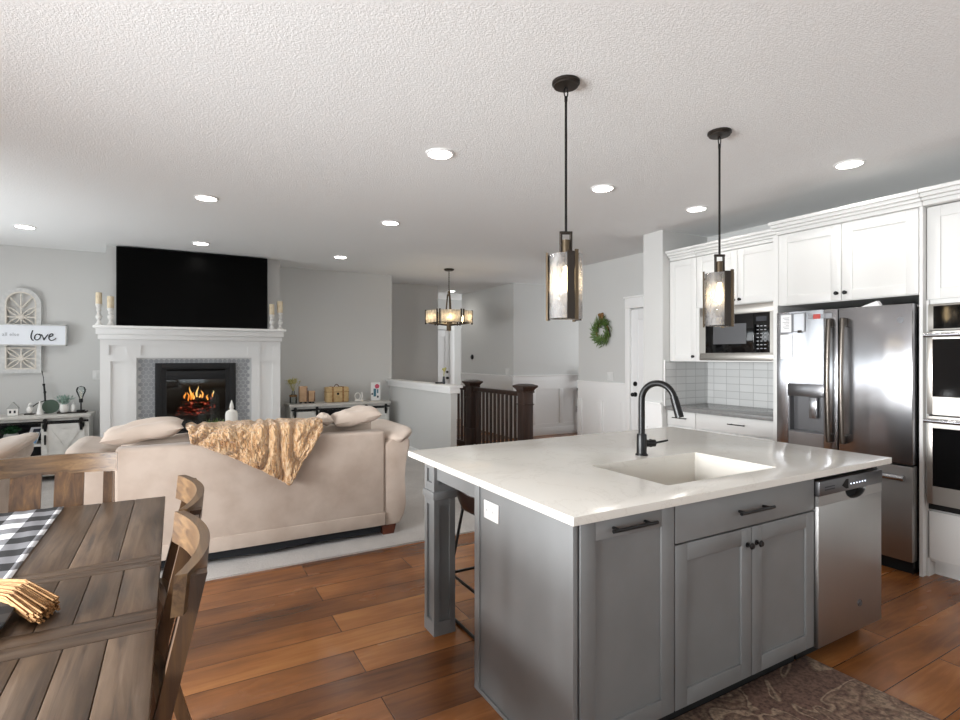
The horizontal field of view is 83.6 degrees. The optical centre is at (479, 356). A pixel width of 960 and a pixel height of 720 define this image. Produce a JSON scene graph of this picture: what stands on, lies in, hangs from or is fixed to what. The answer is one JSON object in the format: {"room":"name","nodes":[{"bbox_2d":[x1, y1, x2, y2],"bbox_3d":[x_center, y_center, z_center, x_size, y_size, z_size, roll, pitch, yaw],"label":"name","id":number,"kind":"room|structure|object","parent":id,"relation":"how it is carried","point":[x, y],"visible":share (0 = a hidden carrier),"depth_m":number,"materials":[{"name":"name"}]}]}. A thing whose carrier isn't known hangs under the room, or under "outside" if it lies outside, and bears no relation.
{"room":"open-plan kitchen","nodes":[
{"label":"open-plan kitchen","id":0,"kind":"room"},
{"bbox_2d":[106,246,279,328],"bbox_3d":[-3.716,0.060,7.078,1.935,2.740,0.660,0,0,-30],"label":"wall","id":1,"kind":"structure","parent":0,"point":[273,265],"depth_m":7.20,"materials":[{"name":"grey paint"}]},
{"bbox_2d":[116,246,267,328],"bbox_3d":[-3.552,-0.835,6.723,1.660,0.926,0.116,0,0,-30],"label":"television","id":2,"kind":"object","parent":1,"relation":"attached to","point":[155,287],"visible":0.86,"depth_m":6.63,"materials":[{"name":"black"}]},
{"bbox_2d":[0,245,391,434],"bbox_3d":[-4.238,0.060,7.495,6.020,2.740,0.820,0,0,-30],"label":"wall","id":3,"kind":"structure","parent":0,"point":[337,325],"depth_m":7.80,"materials":[{"name":"grey paint"}]},
{"bbox_2d":[0,288,41,372],"bbox_3d":[-5.405,-0.312,6.327,0.377,1.004,0.057,0,0,-30],"label":"wall decor","id":4,"kind":"object","parent":3,"relation":"attached to","point":[37,368],"visible":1,"depth_m":6.31,"materials":[{"name":"wood"}]},
{"bbox_2d":[0,324,66,345],"bbox_3d":[-5.524,-0.260,6.201,1.205,0.250,0.048,0,0,-30],"label":"love sign","id":5,"kind":"object","parent":4,"relation":"attached to","point":[10,334],"visible":1,"depth_m":6.34,"materials":[{"name":"white"}]},
{"bbox_2d":[42,372,46,413],"bbox_3d":[-5.152,0.417,6.362,0.163,0.495,0.060,0,0,32],"label":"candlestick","id":6,"kind":"object","parent":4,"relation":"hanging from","point":[43,385],"visible":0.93,"depth_m":6.39,"materials":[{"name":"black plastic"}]},
{"bbox_2d":[93,370,99,379],"bbox_3d":[-4.792,0.225,6.704,0.075,0.120,0.010,0,0,-30],"label":"light switch","id":7,"kind":"object","parent":3,"relation":"attached to","point":[96,373],"visible":1,"depth_m":6.70,"materials":[{"name":"white plastic"}]},
{"bbox_2d":[41,453,474,580],"bbox_3d":[-2.957,1.484,5.186,5.970,0.132,4.260,0,0,-30],"label":"rug","id":8,"kind":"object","parent":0,"point":[410,529],"depth_m":4.13,"materials":[{"name":"carpet"}]},
{"bbox_2d":[0,432,38,512],"bbox_3d":[-3.729,0.976,3.628,1.080,0.882,0.930,0,0,-30],"label":"armchair","id":9,"kind":"object","parent":8,"relation":"on","point":[22,445],"visible":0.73,"depth_m":3.74,"materials":[{"name":"beige"}]},
{"bbox_2d":[0,411,94,476],"bbox_3d":[-5.346,1.041,6.090,1.565,0.752,0.452,0,0,-30],"label":"base cabinet","id":10,"kind":"object","parent":8,"relation":"on","point":[58,432],"visible":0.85,"depth_m":6.17,"materials":[{"name":"grey"}]},
{"bbox_2d":[0,425,21,437],"bbox_3d":[-5.293,0.879,6.056,0.214,0.227,0.193,0,0,-30],"label":"greenery","id":11,"kind":"object","parent":10,"relation":"on","point":[10,430],"visible":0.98,"depth_m":6.03,"materials":[{"name":"green"}]},
{"bbox_2d":[7,402,19,415],"bbox_3d":[-5.321,0.589,6.122,0.110,0.150,0.070,0,0,-30],"label":"house figurine","id":12,"kind":"object","parent":10,"relation":"on","point":[13,409],"visible":1,"depth_m":6.10,"materials":[{"name":"white ceramic"}]},
{"bbox_2d":[24,403,34,414],"bbox_3d":[-5.195,0.597,6.193,0.090,0.135,0.060,0,0,-30],"label":"figurine","id":13,"kind":"object","parent":10,"relation":"on","point":[29,410],"visible":1,"depth_m":6.18,"materials":[{"name":"white ceramic"}]},
{"bbox_2d":[29,427,40,443],"bbox_3d":[-5.101,0.897,6.138,0.154,0.190,0.018,0,0,-30],"label":"picture book","id":14,"kind":"object","parent":10,"relation":"on","point":[33,429],"visible":0.38,"depth_m":6.14,"materials":[{"name":"white paper"}]},
{"bbox_2d":[34,440,40,446],"bbox_3d":[-5.350,1.004,6.106,0.631,0.022,0.380,0,0,-30],"label":"shelf","id":15,"kind":"object","parent":10,"relation":"attached to","point":[38,444],"depth_m":6.09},
{"bbox_2d":[36,401,42,414],"bbox_3d":[-5.089,0.587,6.207,0.068,0.155,0.068,0,0,-30],"label":"ornament","id":16,"kind":"object","parent":10,"relation":"on","point":[39,409],"visible":1,"depth_m":6.19,"materials":[{"name":"white ceramic"}]},
{"bbox_2d":[33,400,58,412],"bbox_3d":[-5.080,0.581,6.286,0.248,0.162,0.024,0,0,-30],"label":"round disc","id":17,"kind":"object","parent":10,"relation":"on","point":[49,406],"visible":1,"depth_m":6.30,"materials":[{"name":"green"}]},
{"bbox_2d":[57,410,87,413],"bbox_3d":[-4.847,0.654,6.391,0.280,0.020,0.140,0,0,-30],"label":"serving tray","id":18,"kind":"object","parent":10,"relation":"on","point":[58,412],"visible":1,"depth_m":6.33,"materials":[{"name":"brown metal"}]},
{"bbox_2d":[55,394,74,411],"bbox_3d":[-4.924,0.544,6.358,0.161,0.218,0.216,0,0,44],"label":"potted succulent","id":19,"kind":"object","parent":18,"relation":"on","point":[64,407],"visible":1,"depth_m":6.33,"materials":[{"name":"green plant"}]},
{"bbox_2d":[60,404,68,411],"bbox_3d":[-4.917,0.606,6.351,0.090,0.095,0.090,0,0,-30],"label":"pot","id":20,"kind":"object","parent":19,"relation":"on","point":[63,407],"depth_m":6.32,"materials":[{"name":"white ceramic"}]},
{"bbox_2d":[71,402,75,411],"bbox_3d":[-4.853,0.593,6.410,0.054,0.120,0.053,0,0,-30],"label":"jar","id":21,"kind":"object","parent":18,"relation":"on","point":[73,406],"visible":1,"depth_m":6.39,"materials":[{"name":"white ceramic"}]},
{"bbox_2d":[76,386,85,411],"bbox_3d":[-4.778,0.499,6.430,0.100,0.307,0.100,0,0,-30],"label":"lamp","id":22,"kind":"object","parent":18,"relation":"on","point":[80,400],"visible":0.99,"depth_m":6.43,"materials":[{"name":"black"}]},
{"bbox_2d":[92,325,285,436],"bbox_3d":[-3.617,0.534,6.838,2.072,1.788,0.725,0,0,-30],"label":"fireplace","id":23,"kind":"object","parent":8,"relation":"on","point":[189,374],"visible":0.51,"depth_m":6.71,"materials":[{"name":"white"}]},
{"bbox_2d":[95,304,102,324],"bbox_3d":[-4.352,-0.483,6.131,0.076,0.245,0.076,0,0,-30],"label":"candlestick","id":24,"kind":"object","parent":23,"relation":"on","point":[98,316],"visible":0.97,"depth_m":6.11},
{"bbox_2d":[96,292,101,303],"bbox_3d":[-4.352,-0.677,6.131,0.062,0.139,0.061,0,0,-30],"label":"pillar candle","id":25,"kind":"object","parent":24,"relation":"on","point":[98,294],"visible":1,"depth_m":6.11,"materials":[{"name":"wax"}]},
{"bbox_2d":[107,308,114,324],"bbox_3d":[-4.238,-0.461,6.161,0.076,0.200,0.076,0,0,-30],"label":"candlestick","id":26,"kind":"object","parent":23,"relation":"on","point":[110,316],"visible":0.96,"depth_m":6.14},
{"bbox_2d":[107,296,113,307],"bbox_3d":[-4.238,-0.634,6.161,0.068,0.144,0.067,0,0,-30],"label":"pillar candle","id":27,"kind":"object","parent":26,"relation":"on","point":[110,299],"visible":1,"depth_m":6.13,"materials":[{"name":"wax"}]},
{"bbox_2d":[92,325,285,341],"bbox_3d":[-3.509,-0.282,6.648,2.072,0.155,0.288,0,0,-30],"label":"mantel shelf","id":28,"kind":"object","parent":23,"relation":"attached to","point":[106,333],"depth_m":6.52,"materials":[{"name":"white"}]},
{"bbox_2d":[269,314,274,328],"bbox_3d":[-2.729,-0.459,7.040,0.076,0.195,0.076,0,0,-30],"label":"candlestick","id":29,"kind":"object","parent":23,"relation":"on","point":[271,321],"visible":0.93,"depth_m":7.02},
{"bbox_2d":[269,304,273,313],"bbox_3d":[-2.729,-0.629,7.040,0.062,0.144,0.061,0,0,-30],"label":"pillar candle","id":30,"kind":"object","parent":29,"relation":"on","point":[271,306],"visible":1,"depth_m":7.01,"materials":[{"name":"wax"}]},
{"bbox_2d":[277,313,282,328],"bbox_3d":[-2.651,-0.473,7.118,0.076,0.225,0.076,0,0,-30],"label":"candlestick","id":31,"kind":"object","parent":23,"relation":"on","point":[279,321],"visible":0.9,"depth_m":7.10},
{"bbox_2d":[277,301,282,312],"bbox_3d":[-2.651,-0.667,7.118,0.072,0.159,0.071,0,0,-30],"label":"pillar candle","id":32,"kind":"object","parent":31,"relation":"on","point":[279,303],"visible":1,"depth_m":7.09,"materials":[{"name":"wax"}]},
{"bbox_2d":[65,419,411,567],"bbox_3d":[-1.749,0.976,4.210,2.330,0.882,0.950,0,0,-30],"label":"sofa","id":33,"kind":"object","parent":8,"relation":"on","point":[351,483],"visible":0.61,"depth_m":3.85,"materials":[{"name":"beige"}]},
{"bbox_2d":[99,417,182,444],"bbox_3d":[-2.250,0.490,3.593,0.470,0.163,0.240,0,0,-30],"label":"throw pillow","id":34,"kind":"object","parent":33,"relation":"on","point":[140,430],"visible":1,"depth_m":3.52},
{"bbox_2d":[121,433,189,446],"bbox_3d":[-2.171,0.745,3.752,0.581,0.420,0.314,0,0,-30],"label":"cushion","id":35,"kind":"object","parent":33,"relation":"on","point":[180,438],"depth_m":3.68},
{"bbox_2d":[185,417,322,485],"bbox_3d":[-1.649,0.687,3.938,0.894,0.466,0.528,0,0,-30],"label":"throw blanket","id":36,"kind":"object","parent":33,"relation":"on","point":[278,447],"visible":1,"depth_m":3.77,"materials":[{"name":"fabric"}]},
{"bbox_2d":[316,412,332,425],"bbox_3d":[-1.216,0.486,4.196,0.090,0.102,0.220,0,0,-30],"label":"throw pillow","id":37,"kind":"object","parent":33,"relation":"on","point":[326,418],"visible":0.86,"depth_m":4.12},
{"bbox_2d":[321,422,370,432],"bbox_3d":[-1.140,0.745,4.338,0.581,0.420,0.311,0,0,-30],"label":"cushion","id":38,"kind":"object","parent":33,"relation":"on","point":[331,428],"depth_m":4.30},
{"bbox_2d":[331,405,381,426],"bbox_3d":[-1.004,0.471,4.316,0.380,0.156,0.240,0,0,-30],"label":"throw pillow","id":39,"kind":"object","parent":33,"relation":"on","point":[357,414],"visible":1,"depth_m":4.24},
{"bbox_2d":[284,399,390,423],"bbox_3d":[-2.088,1.041,7.936,1.465,0.752,0.452,0,0,-30],"label":"base cabinet","id":40,"kind":"object","parent":8,"relation":"on","point":[293,410],"visible":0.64,"depth_m":7.73,"materials":[{"name":"grey"}]},
{"bbox_2d":[284,377,299,403],"bbox_3d":[-2.663,0.471,7.643,0.180,0.387,0.208,0,0,34],"label":"bud vase","id":41,"kind":"object","parent":40,"relation":"on","point":[292,381],"visible":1,"depth_m":7.63,"materials":[{"name":"clear glass"}]},
{"bbox_2d":[299,386,307,403],"bbox_3d":[-2.537,0.541,7.699,0.110,0.245,0.082,0,0,-30],"label":"wood block","id":42,"kind":"object","parent":40,"relation":"on","point":[303,390],"visible":1,"depth_m":7.66,"materials":[{"name":"brown"}]},
{"bbox_2d":[308,391,314,402],"bbox_3d":[-2.435,0.577,7.757,0.090,0.175,0.082,0,0,-30],"label":"wood block","id":43,"kind":"object","parent":40,"relation":"on","point":[311,394],"visible":1,"depth_m":7.72,"materials":[{"name":"brown"}]},
{"bbox_2d":[324,384,348,402],"bbox_3d":[-2.120,0.531,7.936,0.334,0.266,0.170,0,0,-30],"label":"box","id":44,"kind":"object","parent":40,"relation":"on","point":[338,393],"visible":1,"depth_m":7.87,"materials":[{"name":"wood"}]},
{"bbox_2d":[354,392,362,400],"bbox_3d":[-1.831,0.598,8.101,0.136,0.131,0.050,0,0,-30],"label":"ornament","id":45,"kind":"object","parent":40,"relation":"on","point":[359,399],"visible":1,"depth_m":8.09,"materials":[{"name":"white ceramic"}]},
{"bbox_2d":[371,382,379,399],"bbox_3d":[-1.621,0.526,8.270,0.147,0.275,0.092,0,0,-30],"label":"greeting card","id":46,"kind":"object","parent":40,"relation":"on","point":[375,386],"visible":1,"depth_m":8.23,"materials":[{"name":"white paper"}]},
{"bbox_3d":[-2.555,1.194,5.621,1.100,0.447,0.600,0,0,-30],"label":"coffee table","id":47,"kind":"object","parent":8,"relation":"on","visible":0},
{"bbox_2d":[225,400,237,420],"bbox_3d":[-2.611,0.710,5.646,0.122,0.519,0.122,0,0,-30],"label":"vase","id":48,"kind":"object","parent":47,"relation":"on","point":[232,415],"visible":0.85,"depth_m":5.61,"materials":[{"name":"white ceramic"}]},
{"bbox_2d":[392,283,437,382],"bbox_3d":[-1.788,0.060,10.493,1.200,2.740,1.980,0,0,-30],"label":"wall","id":49,"kind":"structure","parent":0,"point":[414,342],"depth_m":9.70,"materials":[{"name":"grey paint"}]},
{"bbox_2d":[389,386,456,449],"bbox_3d":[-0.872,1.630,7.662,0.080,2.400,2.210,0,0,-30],"label":"wall","id":50,"kind":"structure","parent":0,"point":[431,416],"depth_m":7.36,"materials":[{"name":"grey paint"}]},
{"bbox_2d":[386,379,462,393],"bbox_3d":[-0.857,0.405,7.635,0.200,0.100,2.270,0,0,-30],"label":"trim","id":51,"kind":"structure","parent":50,"relation":"attached to","point":[420,385],"depth_m":7.26,"materials":[{"name":"white"}]},
{"bbox_2d":[442,367,445,383],"bbox_3d":[-0.466,0.244,7.032,0.046,0.220,0.097,0,0,-30],"label":"flower vase","id":52,"kind":"object","parent":51,"relation":"on","point":[443,369],"visible":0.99,"depth_m":7.03,"materials":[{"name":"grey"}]},
{"bbox_2d":[438,299,461,418],"bbox_3d":[-0.105,0.060,12.655,4.100,2.740,0.120,0,0,-30],"label":"wall","id":53,"kind":"structure","parent":0,"point":[455,304],"depth_m":12.34,"materials":[{"name":"grey paint"}]},
{"bbox_2d":[438,325,453,384],"bbox_3d":[-0.926,0.329,12.055,0.804,2.202,0.108,0,0,-30],"label":"door","id":54,"kind":"structure","parent":53,"relation":"in","point":[445,338],"depth_m":12.17,"materials":[{"name":"white"}]},
{"bbox_2d":[0,0,959,299],"bbox_3d":[0.117,-1.360,5.066,11.200,0.100,13.700,0,0,-30],"label":"ceiling","id":55,"kind":"structure","parent":0,"point":[312,125],"depth_m":2.97,"materials":[{"name":"white"}]},
{"bbox_2d":[13,224,36,228],"bbox_3d":[-4.567,-1.304,5.389,0.184,0.010,0.184,0,0,-30],"label":"recessed light","id":56,"kind":"object","parent":55,"relation":"in","point":[14,225],"visible":1,"depth_m":5.36,"materials":[{"name":"white"}]},
{"bbox_2d":[192,241,209,244],"bbox_3d":[-3.207,-1.304,6.171,0.184,0.010,0.184,0,0,-30],"label":"recessed light","id":57,"kind":"object","parent":55,"relation":"in","point":[194,242],"visible":1,"depth_m":6.17,"materials":[{"name":"white"}]},
{"bbox_2d":[194,194,218,201],"bbox_3d":[-2.250,-1.304,4.415,0.184,0.010,0.184,0,0,-30],"label":"recessed light","id":58,"kind":"object","parent":55,"relation":"in","point":[208,198],"visible":1,"depth_m":4.41,"materials":[{"name":"white"}]},
{"bbox_2d":[333,255,347,258],"bbox_3d":[-1.822,-1.304,7.014,0.184,0.010,0.184,0,0,-30],"label":"recessed light","id":59,"kind":"object","parent":55,"relation":"in","point":[337,256],"visible":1,"depth_m":7.01,"materials":[{"name":"white"}]},
{"bbox_2d":[381,220,399,225],"bbox_3d":[-0.873,-1.304,5.230,0.184,0.010,0.184,0,0,-30],"label":"recessed light","id":60,"kind":"object","parent":55,"relation":"in","point":[385,222],"visible":1,"depth_m":5.20,"materials":[{"name":"white"}]},
{"bbox_2d":[426,148,453,158],"bbox_3d":[-0.256,-1.304,3.453,0.184,0.010,0.184,0,0,-30],"label":"recessed light","id":61,"kind":"object","parent":55,"relation":"in","point":[435,153],"visible":1,"depth_m":3.44,"materials":[{"name":"white"}]},
{"bbox_2d":[425,268,472,330],"bbox_3d":[-0.462,-0.850,7.992,0.694,0.919,0.712,0,0,-30],"label":"chandelier","id":62,"kind":"object","parent":55,"relation":"hanging from","point":[449,318],"visible":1,"depth_m":7.75,"materials":[{"name":"glass"}]},
{"bbox_2d":[546,75,582,321],"bbox_3d":[0.416,-0.741,2.550,0.172,1.137,0.176,0,0,-30],"label":"pendant light","id":63,"kind":"object","parent":55,"relation":"hanging from","point":[571,261],"visible":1,"depth_m":2.52,"materials":[{"name":"brown metal"}]},
{"bbox_2d":[591,184,614,191],"bbox_3d":[0.952,-1.304,4.161,0.184,0.010,0.184,0,0,-30],"label":"recessed light","id":64,"kind":"object","parent":55,"relation":"in","point":[603,187],"visible":1,"depth_m":4.15,"materials":[{"name":"white"}]},
{"bbox_2d":[685,206,707,211],"bbox_3d":[1.911,-1.304,4.739,0.184,0.010,0.184,0,0,-30],"label":"recessed light","id":65,"kind":"object","parent":55,"relation":"in","point":[694,208],"visible":1,"depth_m":4.72,"materials":[{"name":"white"}]},
{"bbox_2d":[703,127,733,327],"bbox_3d":[1.400,-0.741,3.120,0.172,1.137,0.176,0,0,-30],"label":"pendant light","id":66,"kind":"object","parent":55,"relation":"hanging from","point":[724,279],"visible":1,"depth_m":3.11,"materials":[{"name":"brown metal"}]},
{"bbox_2d":[833,159,865,168],"bbox_3d":[2.502,-1.304,3.637,0.184,0.010,0.184,0,0,-30],"label":"recessed light","id":67,"kind":"object","parent":55,"relation":"in","point":[851,163],"visible":1,"depth_m":3.62,"materials":[{"name":"white"}]},
{"bbox_2d":[462,283,578,375],"bbox_3d":[1.410,0.060,11.099,3.000,2.740,1.980,0,0,-30],"label":"wall","id":68,"kind":"structure","parent":0,"point":[510,329],"depth_m":9.92,"materials":[{"name":"grey paint"}]},
{"bbox_2d":[460,373,512,437],"bbox_3d":[0.085,0.880,10.359,0.035,1.100,1.960,0,0,-30],"label":"trim","id":69,"kind":"structure","parent":68,"relation":"attached to","point":[502,382],"depth_m":10.04,"materials":[{"name":"white"}]},
{"bbox_2d":[513,374,578,437],"bbox_3d":[1.833,0.880,10.181,2.870,1.100,0.035,0,0,-30],"label":"trim","id":70,"kind":"structure","parent":68,"relation":"attached to","point":[555,398],"depth_m":9.92,"materials":[{"name":"white"}]},
{"bbox_2d":[169,419,959,719],"bbox_3d":[0.117,1.490,5.066,11.200,0.120,13.700,0,0,-30],"label":"floor","id":71,"kind":"structure","parent":0,"point":[346,637],"depth_m":2.64,"materials":[{"name":"brown wood"}]},
{"bbox_2d":[0,452,117,512],"bbox_3d":[-1.880,0.945,2.272,0.540,0.970,0.587,0,0,-30],"label":"dining chair","id":72,"kind":"object","parent":71,"relation":"on","point":[25,474],"visible":0.3,"depth_m":2.50,"materials":[{"name":"brown wood"}]},
{"bbox_2d":[0,496,164,719],"bbox_3d":[-1.408,1.050,1.386,0.998,0.760,2.198,0,0,-30],"label":"dining table","id":73,"kind":"object","parent":71,"relation":"on","point":[92,658],"visible":0.84,"depth_m":1.34,"materials":[{"name":"brown wood"}]},
{"bbox_2d":[0,579,59,628],"bbox_3d":[-1.365,0.637,1.208,0.338,0.055,0.629,0,0,32],"label":"straw bundle","id":74,"kind":"object","parent":73,"relation":"on","point":[24,597],"visible":1,"depth_m":1.39,"materials":[{"name":"wicker"}]},
{"bbox_2d":[0,507,63,578],"bbox_3d":[-1.682,0.664,1.730,0.360,0.005,1.300,0,0,-30],"label":"table runner","id":75,"kind":"object","parent":73,"relation":"on","point":[20,531],"visible":0.99,"depth_m":2.02,"materials":[{"name":"fabric"}]},
{"bbox_2d":[150,510,209,719],"bbox_3d":[-0.962,0.945,1.260,0.587,0.970,0.540,0,0,-30],"label":"dining chair","id":76,"kind":"object","parent":71,"relation":"on","point":[192,535],"visible":0.9,"depth_m":1.18,"materials":[{"name":"brown wood"}]},
{"bbox_2d":[156,475,203,719],"bbox_3d":[-1.227,0.945,1.747,0.587,0.970,0.540,0,0,-30],"label":"dining chair","id":77,"kind":"object","parent":71,"relation":"on","point":[190,491],"visible":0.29,"depth_m":2.02,"materials":[{"name":"brown wood"}]},
{"bbox_2d":[461,329,461,372],"bbox_3d":[-0.262,0.412,11.706,0.330,2.024,0.045,0,0,-30],"label":"door","id":78,"kind":"structure","parent":71,"relation":"on","point":[461,329],"depth_m":11.62,"materials":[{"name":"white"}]},
{"bbox_2d":[455,489,474,639],"bbox_3d":[0.100,1.024,2.956,0.519,0.810,0.470,0,0,-30],"label":"bar stool","id":79,"kind":"object","parent":71,"relation":"on","point":[467,502],"visible":0.08,"depth_m":2.83,"materials":[{"name":"black"}]},
{"bbox_2d":[457,380,537,445],"bbox_3d":[0.112,0.892,7.954,0.242,1.074,2.211,0,0,-30],"label":"stair railing","id":80,"kind":"object","parent":71,"relation":"on","point":[523,395],"visible":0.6,"depth_m":7.78,"materials":[{"name":"brown wood"}]},
{"bbox_2d":[423,463,878,719],"bbox_3d":[0.880,0.988,2.778,2.024,0.885,1.292,0,0,-30],"label":"kitchen island","id":81,"kind":"object","parent":71,"relation":"on","point":[661,614],"visible":0.79,"depth_m":2.05,"materials":[{"name":"grey"}]},
{"bbox_2d":[484,499,498,523],"bbox_3d":[0.045,0.635,2.206,0.008,0.075,0.115,0,0,-30],"label":"power outlet","id":82,"kind":"object","parent":81,"relation":"attached to","point":[491,510],"visible":1,"depth_m":2.20,"materials":[{"name":"white plastic"}]},
{"bbox_2d":[486,506,489,514],"bbox_3d":[0.032,0.635,2.226,0.003,0.030,0.032,0,0,-30],"label":"socket","id":83,"kind":"object","parent":82,"relation":"attached to","point":[487,507],"depth_m":2.22,"materials":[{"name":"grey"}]},
{"bbox_2d":[491,509,495,517],"bbox_3d":[0.055,0.635,2.184,0.003,0.030,0.032,0,0,-30],"label":"socket","id":84,"kind":"object","parent":82,"relation":"attached to","point":[493,511],"depth_m":2.18,"materials":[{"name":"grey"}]},
{"bbox_2d":[408,427,891,526],"bbox_3d":[0.857,0.530,2.850,2.078,0.030,1.410,0,0,-30],"label":"island countertop","id":85,"kind":"structure","parent":81,"relation":"on","point":[566,479],"depth_m":2.53,"materials":[{"name":"stone"}]},
{"bbox_2d":[635,380,683,455],"bbox_3d":[0.914,0.316,2.749,0.183,0.396,0.223,0,0,-4],"label":"faucet","id":86,"kind":"object","parent":85,"relation":"on","point":[643,442],"visible":1,"depth_m":2.80,"materials":[{"name":"black"}]},
{"bbox_2d":[608,458,756,485],"bbox_3d":[0.958,0.653,2.529,0.762,0.217,0.487,0,0,-30],"label":"undermount sink","id":87,"kind":"object","parent":85,"relation":"in","point":[667,473],"visible":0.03,"depth_m":2.80,"materials":[{"name":"white"}]},
{"bbox_2d":[667,410,772,440],"bbox_3d":[2.510,0.988,5.165,0.675,0.885,1.260,0,0,-30],"label":"base cabinet","id":88,"kind":"object","parent":71,"relation":"on","point":[743,427],"visible":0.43,"depth_m":4.98,"materials":[{"name":"white"}]},
{"bbox_2d":[665,403,772,420],"bbox_3d":[2.509,0.524,5.157,0.661,0.040,1.254,0,0,-30],"label":"countertop","id":89,"kind":"structure","parent":88,"relation":"on","point":[756,413],"depth_m":5.12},
{"bbox_2d":[672,656,940,719],"bbox_3d":[1.207,1.426,1.841,1.315,0.008,0.912,0,0,-30],"label":"kitchen rug","id":90,"kind":"object","parent":71,"relation":"on","point":[805,688],"visible":1,"depth_m":2.22,"materials":[{"name":"fabric"}]},
{"bbox_2d":[794,467,881,659],"bbox_3d":[1.628,0.995,2.852,0.570,0.870,0.644,0,0,-30],"label":"dishwasher","id":91,"kind":"object","parent":71,"relation":"on","point":[847,506],"visible":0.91,"depth_m":2.55,"materials":[{"name":"silver"}]},
{"bbox_2d":[768,189,926,576],"bbox_3d":[2.964,0.175,4.117,0.918,2.510,1.004,0,0,-30],"label":"tall cabinet","id":92,"kind":"object","parent":71,"relation":"on","point":[860,254],"visible":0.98,"depth_m":3.84,"materials":[{"name":"white"}]},
{"bbox_2d":[777,303,918,573],"bbox_3d":[2.909,0.540,4.066,0.888,1.780,0.905,0,0,-30],"label":"refrigerator","id":93,"kind":"object","parent":71,"relation":"on","point":[850,382],"depth_m":3.71,"materials":[{"name":"silver"}]},
{"bbox_2d":[780,334,791,358],"bbox_3d":[2.400,-0.080,4.207,0.004,0.190,0.092,0,0,-30],"label":"note","id":94,"kind":"object","parent":93,"relation":"attached to","point":[785,340],"visible":1,"depth_m":4.20,"materials":[{"name":"white paper"}]},
{"bbox_2d":[780,314,792,332],"bbox_3d":[2.398,-0.262,4.207,0.006,0.151,0.098,0,0,-30],"label":"note","id":95,"kind":"object","parent":93,"relation":"attached to","point":[786,320],"visible":1,"depth_m":4.20,"materials":[{"name":"white paper"}]},
{"bbox_2d":[793,312,804,332],"bbox_3d":[2.445,-0.262,4.119,0.012,0.154,0.093,0,0,-30],"label":"note","id":96,"kind":"object","parent":93,"relation":"attached to","point":[798,318],"visible":1,"depth_m":4.12,"materials":[{"name":"white paper"}]},
{"bbox_2d":[862,301,881,306],"bbox_3d":[2.717,-0.368,3.724,0.040,0.034,0.120,0,0,-30],"label":"loose paper","id":97,"kind":"object","parent":93,"relation":"on","point":[876,303],"visible":0.82,"depth_m":3.69,"materials":[{"name":"white paper"}]},
{"bbox_2d":[918,180,959,580],"bbox_3d":[3.458,0.175,3.246,0.918,2.510,0.996,0,0,-30],"label":"tall cabinet","id":98,"kind":"object","parent":71,"relation":"on","point":[942,201],"visible":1,"depth_m":3.44,"materials":[{"name":"white"}]},
{"bbox_2d":[923,303,959,514],"bbox_3d":[3.375,0.323,3.250,0.722,1.325,0.875,0,0,-30],"label":"double oven","id":99,"kind":"object","parent":98,"relation":"in","point":[943,336],"visible":1,"depth_m":3.41,"materials":[{"name":"silver"}]},
{"bbox_2d":[643,230,706,426],"bbox_3d":[2.197,0.060,5.867,0.870,2.740,0.260,0,0,-30],"label":"wall column","id":100,"kind":"structure","parent":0,"point":[656,264],"depth_m":5.62,"materials":[{"name":"grey paint"}]},
{"bbox_2d":[645,401,662,428],"bbox_3d":[1.804,0.950,5.644,0.035,0.960,0.260,0,0,-30],"label":"trim","id":101,"kind":"structure","parent":100,"relation":"attached to","point":[653,410],"depth_m":5.62,"materials":[{"name":"white"}]},
{"bbox_2d":[664,360,706,405],"bbox_3d":[2.193,0.267,5.707,0.669,0.473,0.013,0,0,-30],"label":"tiled wall","id":102,"kind":"structure","parent":100,"relation":"attached to","point":[688,379],"depth_m":5.71,"materials":[{"name":"white"}]},
{"bbox_2d":[665,246,696,361],"bbox_3d":[2.281,-0.522,5.570,0.673,1.135,0.330,0,0,-30],"label":"upper cabinet","id":103,"kind":"object","parent":102,"relation":"attached to","point":[683,261],"visible":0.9,"depth_m":5.44,"materials":[{"name":"white"}]},
{"bbox_2d":[579,224,918,408],"bbox_3d":[3.569,0.060,4.144,0.182,2.740,8.490,0,0,-30],"label":"wall","id":104,"kind":"structure","parent":0,"point":[605,283],"depth_m":7.06,"materials":[{"name":"grey paint"}]},
{"bbox_2d":[577,380,624,434],"bbox_3d":[1.716,0.885,7.421,0.175,1.090,0.960,0,0,-30],"label":"trim","id":105,"kind":"structure","parent":104,"relation":"attached to","point":[601,405],"depth_m":7.38,"materials":[{"name":"white"}]},
{"bbox_2d":[590,313,611,347],"bbox_3d":[1.633,-0.362,7.327,0.131,0.491,0.449,0,0,-30],"label":"wreath","id":106,"kind":"object","parent":104,"relation":"attached to","point":[596,337],"visible":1,"depth_m":7.33,"materials":[{"name":"green plant"}]},
{"bbox_2d":[607,372,612,380],"bbox_3d":[1.754,0.260,7.237,0.010,0.115,0.115,0,0,-30],"label":"light switch","id":107,"kind":"object","parent":104,"relation":"attached to","point":[609,374],"visible":1,"depth_m":7.23,"materials":[{"name":"white plastic"}]},
{"bbox_2d":[623,295,642,430],"bbox_3d":[2.104,0.329,6.515,0.108,2.202,0.964,0,0,-30],"label":"door","id":108,"kind":"structure","parent":104,"relation":"in","point":[633,318],"depth_m":6.83,"materials":[{"name":"white"}]},
{"bbox_2d":[692,229,776,361],"bbox_3d":[2.592,-0.522,5.022,0.673,1.135,0.930,0,0,-30],"label":"upper cabinet","id":109,"kind":"object","parent":104,"relation":"attached to","point":[750,255],"visible":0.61,"depth_m":4.86,"materials":[{"name":"white"}]},
{"bbox_2d":[699,302,772,359],"bbox_3d":[2.544,-0.223,5.041,0.501,0.505,0.762,0,0,-30],"label":"microwave","id":110,"kind":"object","parent":109,"relation":"in","point":[751,336],"visible":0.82,"depth_m":4.85,"materials":[{"name":"silver metal"}]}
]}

